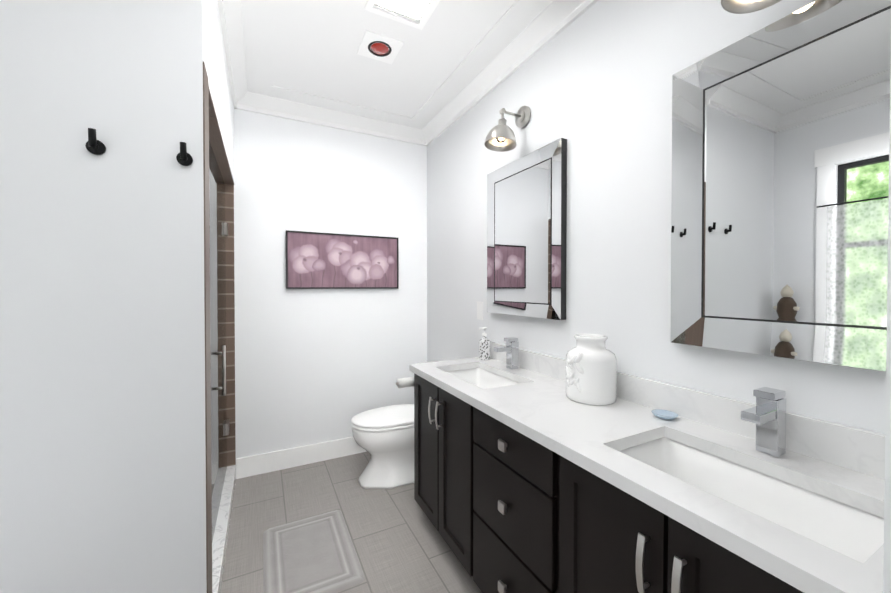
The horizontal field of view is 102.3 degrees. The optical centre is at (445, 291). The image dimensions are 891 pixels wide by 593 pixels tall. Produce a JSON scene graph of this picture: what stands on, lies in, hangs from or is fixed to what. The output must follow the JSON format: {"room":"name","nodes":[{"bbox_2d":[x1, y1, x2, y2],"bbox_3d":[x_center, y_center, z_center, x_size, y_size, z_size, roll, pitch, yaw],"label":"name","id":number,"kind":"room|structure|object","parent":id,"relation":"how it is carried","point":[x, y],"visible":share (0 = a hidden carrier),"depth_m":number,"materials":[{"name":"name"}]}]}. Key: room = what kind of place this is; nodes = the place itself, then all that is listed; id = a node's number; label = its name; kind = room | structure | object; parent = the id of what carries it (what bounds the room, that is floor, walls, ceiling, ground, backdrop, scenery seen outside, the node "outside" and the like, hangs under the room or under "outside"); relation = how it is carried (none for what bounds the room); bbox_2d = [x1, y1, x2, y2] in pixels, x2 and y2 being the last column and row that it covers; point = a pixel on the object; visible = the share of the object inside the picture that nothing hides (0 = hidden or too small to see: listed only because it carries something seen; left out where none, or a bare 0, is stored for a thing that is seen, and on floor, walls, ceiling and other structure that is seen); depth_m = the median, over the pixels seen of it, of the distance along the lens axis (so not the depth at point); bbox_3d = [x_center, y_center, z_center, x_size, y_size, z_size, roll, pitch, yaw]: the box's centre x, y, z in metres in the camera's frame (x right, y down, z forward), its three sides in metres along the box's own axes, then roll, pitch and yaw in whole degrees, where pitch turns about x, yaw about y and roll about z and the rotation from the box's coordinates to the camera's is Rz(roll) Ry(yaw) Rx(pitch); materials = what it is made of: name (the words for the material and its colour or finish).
{"room":"bathroom","nodes":[
{"label":"bathroom","id":0,"kind":"room"},
{"bbox_2d":[0,0,206,592],"bbox_3d":[-1.241,-0.013,0.981,0.985,2.700,0.110,0,1,-27],"label":"wall","id":1,"kind":"structure","parent":0,"point":[102,415],"depth_m":1.04,"materials":[{"name":"white paint"}]},
{"bbox_2d":[85,128,105,154],"bbox_3d":[-0.997,-0.424,1.017,0.042,0.064,0.038,0,1,-27],"label":"hook","id":2,"kind":"object","parent":1,"relation":"attached to","point":[94,145],"visible":0.96,"depth_m":1.02,"materials":[{"name":"black metal"}]},
{"bbox_2d":[176,142,192,165],"bbox_3d":[-0.811,-0.425,1.112,0.042,0.064,0.038,0,1,-27],"label":"hook","id":3,"kind":"object","parent":1,"relation":"attached to","point":[184,157],"visible":1,"depth_m":1.11,"materials":[{"name":"black metal"}]},
{"bbox_2d":[207,0,233,180],"bbox_3d":[-1.201,-1.058,1.850,0.110,0.628,1.420,0,1,-27],"label":"wall","id":4,"kind":"structure","parent":0,"point":[219,81],"depth_m":1.64,"materials":[{"name":"white paint"}]},
{"bbox_2d":[209,141,226,541],"bbox_3d":[-1.206,0.249,1.864,0.010,1.951,1.385,0,1,-27],"label":"shower glass door","id":5,"kind":"structure","parent":4,"relation":"attached to","point":[218,322],"depth_m":1.99,"materials":[{"name":"clear glass"}]},
{"bbox_2d":[216,345,225,395],"bbox_3d":[-1.218,0.432,1.948,0.044,0.270,0.018,0,1,-27],"label":"handle","id":6,"kind":"object","parent":5,"relation":"attached to","point":[223,353],"visible":1,"depth_m":1.95,"materials":[{"name":"silver metal"}]},
{"bbox_2d":[224,223,228,434],"bbox_3d":[-1.492,0.256,2.448,0.015,1.430,0.084,0,1,-27],"label":"shower glass hinge","id":7,"kind":"object","parent":5,"relation":"attached to","point":[226,234],"visible":1,"depth_m":2.42,"materials":[{"name":"silver metal"}]},
{"bbox_2d":[203,61,233,592],"bbox_3d":[-1.172,0.292,1.814,0.113,2.072,1.522,0,1,-27],"label":"trim","id":8,"kind":"structure","parent":4,"relation":"attached to","point":[212,132],"depth_m":1.21,"materials":[{"name":"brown wood"}]},
{"bbox_2d":[217,0,248,110],"bbox_3d":[-1.069,-1.319,1.805,0.085,0.105,1.615,0,1,-27],"label":"crown molding","id":9,"kind":"structure","parent":4,"relation":"attached to","point":[230,11],"depth_m":1.95,"materials":[{"name":"white paint"}]},
{"bbox_2d":[228,109,426,457],"bbox_3d":[-0.896,-0.034,2.883,1.585,2.700,0.120,0,1,-27],"label":"wall","id":10,"kind":"structure","parent":0,"point":[313,366],"depth_m":2.77,"materials":[{"name":"white paint"}]},
{"bbox_2d":[236,437,366,478],"bbox_3d":[-0.816,1.246,2.862,1.475,0.140,0.015,0,1,-27],"label":"baseboard","id":11,"kind":"structure","parent":10,"relation":"attached to","point":[252,465],"depth_m":2.69,"materials":[{"name":"white paint"}]},
{"bbox_2d":[245,92,420,143],"bbox_3d":[-0.798,-1.331,2.804,1.290,0.105,0.085,0,1,-27],"label":"crown molding","id":12,"kind":"structure","parent":10,"relation":"attached to","point":[258,103],"depth_m":2.76,"materials":[{"name":"white paint"}]},
{"bbox_2d":[286,230,398,288],"bbox_3d":[-0.791,-0.234,2.847,0.870,0.430,0.034,0,1,-27],"label":"framed picture","id":13,"kind":"object","parent":10,"relation":"attached to","point":[316,260],"visible":0.92,"depth_m":2.82,"materials":[{"name":"black"}]},
{"bbox_2d":[221,452,481,592],"bbox_3d":[-0.407,1.387,0.986,2.700,0.100,3.970,0,1,-27],"label":"floor","id":14,"kind":"structure","parent":0,"point":[400,544],"depth_m":2.03,"materials":[{"name":"tile"}]},
{"bbox_2d":[212,465,235,592],"bbox_3d":[-1.201,1.277,1.877,0.106,0.100,1.402,0,1,-27],"label":"shower curb","id":15,"kind":"object","parent":14,"relation":"on","point":[220,540],"visible":0.5,"depth_m":1.86,"materials":[{"name":"stone"}]},
{"bbox_2d":[263,510,364,592],"bbox_3d":[-0.686,1.321,1.815,0.420,0.013,0.600,0,1,-27],"label":"bath mat","id":16,"kind":"object","parent":14,"relation":"on","point":[316,554],"visible":1,"depth_m":1.77,"materials":[{"name":"fabric"}]},
{"bbox_2d":[351,361,437,488],"bbox_3d":[-0.294,0.946,2.607,0.768,0.746,0.460,0,1,-27],"label":"toilet","id":17,"kind":"object","parent":14,"relation":"on","point":[383,437],"visible":0.54,"depth_m":2.43,"materials":[{"name":"white ceramic"}]},
{"bbox_2d":[409,369,816,592],"bbox_3d":[0.449,0.900,1.393,0.555,0.865,1.817,0,1,-27],"label":"bathroom vanity","id":18,"kind":"object","parent":14,"relation":"on","point":[530,476],"depth_m":1.13,"materials":[{"name":"black wood"}]},
{"bbox_2d":[396,377,413,387],"bbox_3d":[-0.206,0.544,2.130,0.170,0.056,0.097,0,1,-27],"label":"toilet paper holder","id":19,"kind":"object","parent":18,"relation":"attached to","point":[404,382],"visible":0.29,"depth_m":2.12,"materials":[{"name":"white paper"}]},
{"bbox_2d":[409,357,884,592],"bbox_3d":[0.450,0.450,1.393,0.547,0.035,1.825,0,1,-27],"label":"countertop","id":20,"kind":"structure","parent":18,"relation":"on","point":[540,406],"depth_m":0.92,"materials":[{"name":"white stone"}]},
{"bbox_2d":[445,365,520,388],"bbox_3d":[0.183,0.531,1.863,0.338,0.162,0.548,0,1,-27],"label":"sink","id":21,"kind":"object","parent":20,"relation":"in","point":[478,374],"depth_m":2.08,"materials":[{"name":"white ceramic"}]},
{"bbox_2d":[479,327,489,359],"bbox_3d":[0.240,0.324,2.228,0.076,0.198,0.072,0,1,-27],"label":"soap dispenser","id":22,"kind":"object","parent":20,"relation":"on","point":[484,347],"visible":1,"depth_m":2.20,"materials":[{"name":"white ceramic"}]},
{"bbox_2d":[493,337,518,369],"bbox_3d":[0.329,0.341,1.953,0.136,0.170,0.048,0,1,-27],"label":"faucet","id":23,"kind":"object","parent":20,"relation":"on","point":[511,348],"visible":1,"depth_m":1.95,"materials":[{"name":"silver metal"}]},
{"bbox_2d":[565,334,616,405],"bbox_3d":[0.574,0.304,1.438,0.211,0.254,0.190,0,1,-27],"label":"ceramic jug","id":24,"kind":"object","parent":20,"relation":"on","point":[591,369],"visible":1,"depth_m":1.37,"materials":[{"name":"white ceramic"}]},
{"bbox_2d":[651,409,678,419],"bbox_3d":[0.753,0.427,1.233,0.080,0.014,0.080,0,1,-27],"label":"dish","id":25,"kind":"object","parent":20,"relation":"on","point":[665,414],"visible":0.98,"depth_m":1.24,"materials":[{"name":"blue ceramic"}]},
{"bbox_2d":[613,433,883,556],"bbox_3d":[0.692,0.543,0.871,0.338,0.162,0.548,0,1,-27],"label":"sink","id":26,"kind":"object","parent":20,"relation":"in","point":[852,527],"depth_m":0.91,"materials":[{"name":"white ceramic"}]},
{"bbox_2d":[741,387,785,456],"bbox_3d":[0.842,0.352,0.952,0.136,0.170,0.048,0,1,-27],"label":"faucet","id":27,"kind":"object","parent":20,"relation":"on","point":[766,414],"visible":1,"depth_m":0.95,"materials":[{"name":"silver metal"}]},
{"bbox_2d":[272,0,515,116],"bbox_3d":[-0.407,-1.413,0.955,2.700,0.100,3.970,0,1,-27],"label":"ceiling","id":28,"kind":"structure","parent":0,"point":[317,43],"depth_m":2.04,"materials":[{"name":"white paint"}]},
{"bbox_2d":[357,30,403,63],"bbox_3d":[-0.371,-1.364,2.025,0.210,0.020,0.210,0,1,-27],"label":"recessed light","id":29,"kind":"object","parent":28,"relation":"in","point":[379,47],"visible":1,"depth_m":2.01,"materials":[{"name":"white plastic"}]},
{"bbox_2d":[241,0,552,128],"bbox_3d":[-0.407,-1.359,0.956,2.290,0.007,3.560,0,1,-27],"label":"ceiling trim","id":30,"kind":"structure","parent":28,"relation":"attached to","point":[517,18],"depth_m":2.14,"materials":[{"name":"white paint"}]},
{"bbox_2d":[365,0,439,29],"bbox_3d":[-0.188,-1.362,1.669,0.300,0.016,0.300,0,1,-27],"label":"recessed light","id":31,"kind":"object","parent":28,"relation":"in","point":[414,10],"visible":0.98,"depth_m":1.73,"materials":[{"name":"white plastic"}]},
{"bbox_2d":[427,0,885,434],"bbox_3d":[0.741,-0.019,1.559,0.120,2.700,3.970,0,1,-27],"label":"wall","id":32,"kind":"structure","parent":0,"point":[592,85],"depth_m":1.50,"materials":[{"name":"white paint"}]},
{"bbox_2d":[477,302,482,319],"bbox_3d":[0.232,0.131,2.413,0.006,0.120,0.070,0,1,-27],"label":"outlet","id":33,"kind":"object","parent":32,"relation":"attached to","point":[479,310],"visible":1,"depth_m":2.40,"materials":[{"name":"white plastic"}]},
{"bbox_2d":[484,105,530,151],"bbox_3d":[0.329,-0.901,1.945,0.249,0.247,0.172,0,1,-27],"label":"sconce","id":34,"kind":"object","parent":32,"relation":"attached to","point":[500,137],"visible":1,"depth_m":1.96,"materials":[{"name":"silver metal"}]},
{"bbox_2d":[418,0,598,145],"bbox_3d":[0.438,-1.321,1.912,0.085,0.105,2.800,0,1,-27],"label":"crown molding","id":35,"kind":"structure","parent":32,"relation":"attached to","point":[553,19],"depth_m":2.04,"materials":[{"name":"white paint"}]},
{"bbox_2d":[487,138,566,319],"bbox_3d":[0.424,-0.299,2.000,0.037,0.870,0.630,0,1,-27],"label":"mirror","id":36,"kind":"object","parent":32,"relation":"attached to","point":[526,231],"visible":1,"depth_m":1.92,"materials":[{"name":"clear glass"}]},
{"bbox_2d":[490,341,884,476],"bbox_3d":[0.685,0.381,1.512,0.020,0.100,1.825,0,1,-27],"label":"backsplash","id":37,"kind":"structure","parent":32,"relation":"attached to","point":[862,450],"depth_m":1.10,"materials":[{"name":"white stone"}]},
{"bbox_2d":[721,0,780,13],"bbox_3d":[0.847,-0.895,0.935,0.249,0.247,0.172,0,1,-27],"label":"sconce","id":38,"kind":"object","parent":32,"relation":"attached to","point":[740,6],"visible":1,"depth_m":0.99,"materials":[{"name":"silver metal"}]},
{"bbox_2d":[671,0,890,370],"bbox_3d":[0.948,-0.283,0.978,0.037,0.930,0.632,0,1,-27],"label":"mirror","id":39,"kind":"object","parent":32,"relation":"attached to","point":[780,186],"visible":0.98,"depth_m":0.97,"materials":[{"name":"clear glass"}]},
{"bbox_2d":[883,58,890,592],"bbox_3d":[0.984,-0.003,0.111,0.770,2.700,0.930,0,1,-27],"label":"wall","id":40,"kind":"structure","parent":0,"point":[887,549],"depth_m":0.35,"materials":[{"name":"white paint"}]},
{"bbox_3d":[-2.044,-0.027,2.294,0.995,2.700,0.120,0,1,-27],"label":"tiled wall","id":41,"kind":"structure","parent":0,"visible":0},
{"bbox_2d":[225,184,235,465],"bbox_3d":[-1.659,0.291,2.425,0.406,2.060,0.006,0,1,-27],"label":"end tile","id":42,"kind":"structure","parent":41,"relation":"attached to","point":[230,323],"depth_m":2.50,"materials":[{"name":"brown tile"}]}
]}

